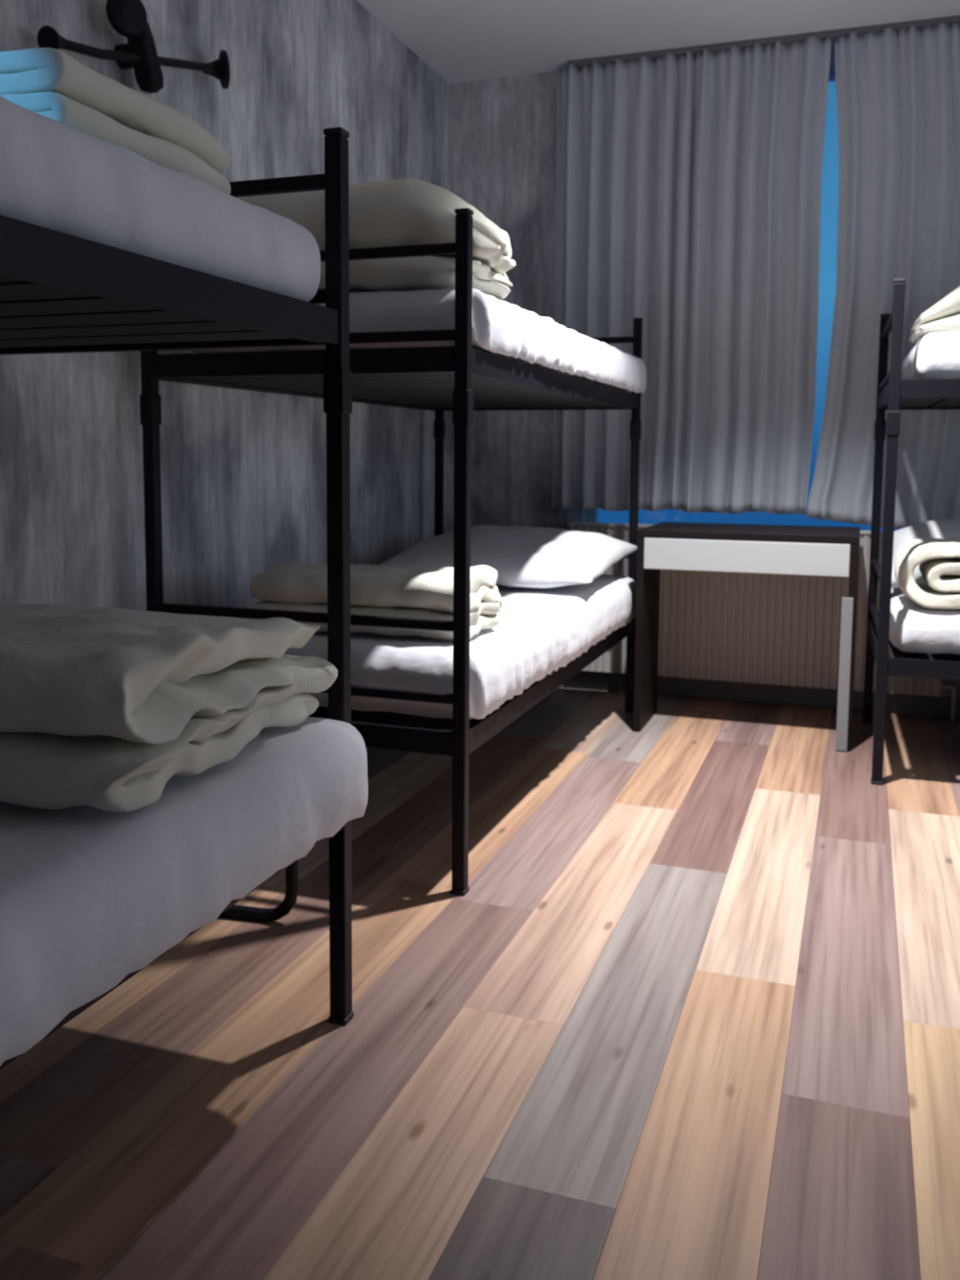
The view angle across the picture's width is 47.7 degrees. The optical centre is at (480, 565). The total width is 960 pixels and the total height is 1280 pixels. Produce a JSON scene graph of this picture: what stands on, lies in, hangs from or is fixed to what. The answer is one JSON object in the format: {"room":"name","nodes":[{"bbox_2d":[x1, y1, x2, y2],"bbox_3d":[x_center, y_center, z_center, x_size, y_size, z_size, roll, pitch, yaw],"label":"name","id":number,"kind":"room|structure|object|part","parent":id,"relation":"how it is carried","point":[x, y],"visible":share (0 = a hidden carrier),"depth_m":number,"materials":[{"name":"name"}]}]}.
{"room":"dormitory","nodes":[
{"label":"dormitory","id":0,"kind":"room"},
{"bbox_2d":[0,0,448,618],"bbox_3d":[-1.240,-0.569,2.352,0.150,2.800,6.496,2,6,19],"label":"wall","id":1,"kind":"structure","parent":0,"point":[243,473],"depth_m":3.39,"materials":[{"name":"paint"}]},
{"bbox_2d":[36,0,230,93],"bbox_3d":[-0.883,-1.349,2.865,0.119,0.250,0.780,2,6,19],"label":"coat hook","id":2,"kind":"object","parent":1,"relation":"attached to","point":[128,18],"visible":0.94,"depth_m":2.80,"materials":[{"name":"black metal"}]},
{"bbox_3d":[-0.893,-1.397,2.747,0.112,0.112,0.043,-5,8,-44],"label":"round knob","id":3,"kind":"part","parent":2,"relation":"part of","materials":[{"name":"black metal"}]},
{"bbox_3d":[-0.880,-1.335,2.846,0.023,0.188,0.720,2,6,19],"label":"rod","id":4,"kind":"part","parent":2,"relation":"part of","materials":[{"name":"black metal"}]},
{"bbox_2d":[0,686,959,1279],"bbox_3d":[0.835,0.935,1.659,4.343,0.020,6.296,2,6,19],"label":"floor","id":5,"kind":"structure","parent":0,"point":[689,1006],"depth_m":2.00,"materials":[{"name":"laminate"}]},
{"bbox_2d":[0,126,353,1070],"bbox_3d":[-1.020,0.129,1.176,0.921,1.652,2.118,2,6,19],"label":"bunk bed","id":6,"kind":"object","parent":5,"relation":"on","point":[60,292],"visible":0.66,"depth_m":1.89,"materials":[{"name":"black metal"}]},
{"bbox_2d":[0,95,320,302],"bbox_3d":[-0.999,-0.460,1.135,0.865,0.152,2.004,2,6,19],"label":"mattress","id":7,"kind":"object","parent":6,"relation":"on","point":[55,175],"visible":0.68,"depth_m":1.43,"materials":[{"name":"white fabric"}]},
{"bbox_2d":[0,47,231,194],"bbox_3d":[-0.678,-0.639,1.652,0.488,0.113,0.441,2,6,19],"label":"duvet","id":8,"kind":"object","parent":7,"relation":"on","point":[49,82],"visible":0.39,"depth_m":1.47,"materials":[{"name":"beige fabric"}]},
{"bbox_3d":[-0.672,-0.447,2.102,0.844,0.060,0.024,2,6,19],"label":"rail","id":9,"kind":"part","parent":6,"relation":"part of","materials":[{"name":"black metal"}]},
{"bbox_3d":[-0.610,-0.331,0.985,0.042,0.060,2.041,2,6,19],"label":"rail","id":10,"kind":"part","parent":6,"relation":"part of","materials":[{"name":"black metal"}]},
{"bbox_3d":[-0.617,0.555,1.075,0.042,0.060,2.041,2,6,19],"label":"rail","id":11,"kind":"part","parent":6,"relation":"part of","materials":[{"name":"black metal"}]},
{"bbox_2d":[0,716,368,1066],"bbox_3d":[-0.924,0.429,1.188,0.909,0.170,1.998,2,6,19],"label":"mattress","id":12,"kind":"object","parent":6,"relation":"on","point":[91,896],"visible":0.62,"depth_m":1.38,"materials":[{"name":"white fabric"}]},
{"bbox_2d":[0,601,337,812],"bbox_3d":[-0.790,0.171,1.776,0.954,0.222,0.694,2,6,14],"label":"duvet","id":13,"kind":"object","parent":12,"relation":"on","point":[100,708],"visible":1,"depth_m":1.45,"materials":[{"name":"beige fabric"}]},
{"bbox_3d":[-0.261,0.051,2.005,0.034,1.628,0.034,2,6,19],"label":"post","id":14,"kind":"part","parent":6,"relation":"part of","materials":[{"name":"black metal"}]},
{"bbox_2d":[219,859,297,921],"bbox_3d":[-0.629,0.642,2.540,0.440,0.360,0.035,2,6,15],"label":"stand","id":15,"kind":"object","parent":5,"relation":"on","point":[236,911],"visible":0.37,"depth_m":2.50,"materials":[{"name":"black metal"}]},
{"bbox_2d":[139,208,643,895],"bbox_3d":[-0.114,-0.124,3.738,0.921,1.652,2.118,2,6,19],"label":"bunk bed","id":16,"kind":"object","parent":5,"relation":"on","point":[460,379],"visible":0.66,"depth_m":2.79,"materials":[{"name":"black metal"}]},
{"bbox_3d":[-0.874,-0.046,2.908,0.034,1.628,0.034,2,6,19],"label":"post","id":17,"kind":"part","parent":16,"relation":"part of","materials":[{"name":"black metal"}]},
{"bbox_3d":[-0.516,-0.619,3.832,0.042,0.060,2.041,2,6,19],"label":"rail","id":18,"kind":"part","parent":16,"relation":"part of","materials":[{"name":"black metal"}]},
{"bbox_3d":[-0.455,-0.507,2.715,0.844,0.060,0.024,2,6,19],"label":"rail","id":19,"kind":"part","parent":16,"relation":"part of","materials":[{"name":"black metal"}]},
{"bbox_3d":[-0.462,0.419,2.808,0.844,0.060,0.024,2,6,19],"label":"rail","id":20,"kind":"part","parent":16,"relation":"part of","materials":[{"name":"black metal"}]},
{"bbox_2d":[189,288,646,393],"bbox_3d":[-0.063,-0.704,3.655,0.903,0.162,2.013,3,6,20],"label":"mattress","id":21,"kind":"object","parent":16,"relation":"on","point":[501,328],"visible":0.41,"depth_m":2.79,"materials":[{"name":"white fabric"}]},
{"bbox_2d":[236,178,515,298],"bbox_3d":[-0.280,-0.852,2.880,0.744,0.289,0.407,2,6,16],"label":"duvet","id":22,"kind":"object","parent":21,"relation":"on","point":[406,211],"visible":0.53,"depth_m":2.70,"materials":[{"name":"beige fabric"}]},
{"bbox_3d":[-0.183,-0.238,4.858,0.034,1.628,0.034,2,6,19],"label":"post","id":23,"kind":"part","parent":16,"relation":"part of","materials":[{"name":"black metal"}]},
{"bbox_2d":[284,573,635,719],"bbox_3d":[-0.074,0.199,3.748,0.896,0.191,2.006,3,6,20],"label":"mattress","id":24,"kind":"object","parent":16,"relation":"on","point":[540,631],"visible":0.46,"depth_m":2.94,"materials":[{"name":"white fabric"}]},
{"bbox_2d":[248,563,502,639],"bbox_3d":[-0.275,0.087,3.027,0.641,0.172,0.373,2,6,16],"label":"duvet","id":25,"kind":"object","parent":24,"relation":"on","point":[393,590],"visible":0.68,"depth_m":2.88,"materials":[{"name":"beige fabric"}]},
{"bbox_2d":[379,524,636,588],"bbox_3d":[0.119,-0.053,4.246,0.860,0.191,0.797,3,6,20],"label":"pillow","id":26,"kind":"object","parent":24,"relation":"on","point":[526,557],"visible":0.86,"depth_m":3.99,"materials":[{"name":"white fabric"}]},
{"bbox_3d":[-0.043,-0.010,2.618,0.034,1.628,0.034,2,6,19],"label":"post","id":27,"kind":"part","parent":16,"relation":"part of","materials":[{"name":"black metal"}]},
{"bbox_3d":[0.235,-0.699,4.664,0.844,0.060,0.024,2,6,19],"label":"rail","id":28,"kind":"part","parent":16,"relation":"part of","materials":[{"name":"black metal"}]},
{"bbox_3d":[0.289,0.343,3.641,0.042,0.060,2.041,2,6,19],"label":"rail","id":29,"kind":"part","parent":16,"relation":"part of","materials":[{"name":"black metal"}]},
{"bbox_3d":[0.297,-0.584,3.548,0.042,0.060,2.041,2,6,19],"label":"rail","id":30,"kind":"part","parent":16,"relation":"part of","materials":[{"name":"black metal"}]},
{"bbox_3d":[0.646,-0.202,4.568,0.034,1.628,0.034,2,6,19],"label":"post","id":31,"kind":"part","parent":16,"relation":"part of","materials":[{"name":"black metal"}]},
{"bbox_2d":[632,521,860,751],"bbox_3d":[1.085,0.248,4.385,0.815,0.800,0.592,2,6,19],"label":"desk","id":32,"kind":"object","parent":5,"relation":"on","point":[760,548],"visible":1,"depth_m":4.12,"materials":[{"name":"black wood"}]},
{"bbox_3d":[0.683,0.255,4.428,0.028,0.771,0.376,2,6,19],"label":"panel","id":33,"kind":"part","parent":32,"relation":"part of","materials":[{"name":"black wood"}]},
{"bbox_3d":[0.994,-0.034,4.092,0.755,0.120,0.016,2,6,19],"label":"drawer","id":34,"kind":"part","parent":32,"relation":"part of","materials":[{"name":"grey laminate"}]},
{"bbox_3d":[1.424,0.287,4.169,0.030,0.771,0.376,2,6,19],"label":"panel","id":35,"kind":"part","parent":32,"relation":"part of","materials":[{"name":"black wood"}]},
{"bbox_2d":[862,278,959,785],"bbox_3d":[2.457,-0.096,3.660,2.118,1.652,0.921,2,6,17],"label":"bunk bed","id":36,"kind":"object","parent":5,"relation":"on","point":[915,393],"visible":0.96,"depth_m":3.58,"materials":[{"name":"black metal"}]},
{"bbox_3d":[1.463,0.287,4.013,0.024,0.060,0.844,2,6,17],"label":"rail","id":37,"kind":"part","parent":36,"relation":"part of","materials":[{"name":"black metal"}]},
{"bbox_3d":[1.599,-0.176,4.388,0.034,1.628,0.034,2,6,17],"label":"post","id":38,"kind":"part","parent":36,"relation":"part of","materials":[{"name":"black metal"}]},
{"bbox_3d":[1.471,-0.614,3.921,0.024,0.060,0.844,2,6,17],"label":"rail","id":39,"kind":"part","parent":36,"relation":"part of","materials":[{"name":"black metal"}]},
{"bbox_3d":[1.334,-0.093,3.552,0.034,1.628,0.034,2,6,17],"label":"post","id":40,"kind":"part","parent":36,"relation":"part of","materials":[{"name":"black metal"}]},
{"bbox_3d":[2.591,-0.614,4.021,2.041,0.060,0.042,2,6,17],"label":"rail","id":41,"kind":"part","parent":36,"relation":"part of","materials":[{"name":"black metal"}]},
{"bbox_3d":[2.324,0.369,3.294,2.041,0.060,0.042,2,6,17],"label":"rail","id":42,"kind":"part","parent":36,"relation":"part of","materials":[{"name":"black metal"}]},
{"bbox_2d":[888,586,959,654],"bbox_3d":[2.445,0.220,3.698,2.015,0.151,0.828,2,6,17],"label":"mattress","id":43,"kind":"object","parent":36,"relation":"on","point":[914,627],"visible":0.71,"depth_m":3.60,"materials":[{"name":"white fabric"}]},
{"bbox_2d":[880,517,959,586],"bbox_3d":[1.946,-0.046,4.050,0.840,0.259,0.341,2,6,17],"label":"pillow","id":44,"kind":"object","parent":43,"relation":"on","point":[949,528],"visible":0.36,"depth_m":4.07,"materials":[{"name":"white fabric"}]},
{"bbox_2d":[893,537,959,608],"bbox_3d":[1.785,0.028,3.674,0.718,0.223,0.374,2,6,17],"label":"duvet","id":45,"kind":"object","parent":43,"relation":"on","point":[938,559],"visible":1,"depth_m":3.60,"materials":[{"name":"beige fabric"}]},
{"bbox_3d":[2.331,-0.533,3.202,2.041,0.060,0.042,2,6,17],"label":"rail","id":46,"kind":"part","parent":36,"relation":"part of","materials":[{"name":"black metal"}]},
{"bbox_2d":[901,331,959,379],"bbox_3d":[2.481,-0.684,3.599,1.993,0.155,0.852,2,6,17],"label":"mattress","id":47,"kind":"object","parent":36,"relation":"on","point":[936,355],"visible":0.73,"depth_m":3.49,"materials":[{"name":"white fabric"}]},
{"bbox_2d":[908,286,959,343],"bbox_3d":[1.825,-0.907,3.723,0.632,0.254,0.479,2,6,17],"label":"duvet","id":48,"kind":"object","parent":47,"relation":"on","point":[944,316],"visible":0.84,"depth_m":3.60,"materials":[{"name":"beige fabric"}]},
{"bbox_2d":[356,0,959,83],"bbox_3d":[0.866,-1.938,1.392,4.643,0.150,6.646,2,6,19],"label":"ceiling","id":49,"kind":"structure","parent":0,"point":[462,41],"depth_m":4.33,"materials":[{"name":"white paint"}]},
{"bbox_2d":[446,40,959,697],"bbox_3d":[1.925,-0.768,4.566,4.643,2.800,0.200,2,6,19],"label":"wall","id":50,"kind":"structure","parent":0,"point":[502,131],"depth_m":5.03,"materials":[{"name":"paint"}]},
{"bbox_2d":[585,65,835,522],"bbox_3d":[2.027,-1.081,4.481,3.220,2.000,0.050,2,6,19],"label":"window","id":51,"kind":"structure","parent":50,"relation":"in","point":[591,514],"depth_m":5.07,"materials":[{"name":"grey"}]},
{"bbox_2d":[560,670,959,718],"bbox_3d":[1.879,0.592,4.602,4.313,0.085,0.014,2,6,19],"label":"baseboard","id":52,"kind":"structure","parent":50,"relation":"attached to","point":[922,705],"depth_m":4.81,"materials":[{"name":"grey"}]},
{"bbox_2d":[568,521,955,720],"bbox_3d":[1.197,0.220,4.764,1.662,0.782,0.091,2,6,19],"label":"radiator","id":53,"kind":"object","parent":50,"relation":"attached to","point":[753,628],"visible":0.55,"depth_m":4.73,"materials":[{"name":"beige metal"}]},
{"bbox_2d":[567,15,959,67],"bbox_3d":[2.144,-2.120,4.146,3.723,0.022,0.040,2,6,19],"label":"rail","id":54,"kind":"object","parent":50,"relation":"attached to","point":[919,24],"depth_m":4.46,"materials":[{"name":"grey metal"}]},
{"bbox_2d":[551,35,831,515],"bbox_3d":[0.874,-1.200,4.685,1.151,1.943,0.081,2,6,19],"label":"curtain","id":55,"kind":"object","parent":54,"relation":"hanging from","point":[688,185],"visible":0.92,"depth_m":4.66,"materials":[{"name":"grey fabric"}]},
{"bbox_2d":[807,22,959,528],"bbox_3d":[2.512,-1.101,4.117,2.369,1.998,0.066,2,6,19],"label":"curtain","id":56,"kind":"object","parent":54,"relation":"hanging from","point":[898,92],"visible":0.82,"depth_m":4.40,"materials":[{"name":"grey fabric"}]}
]}

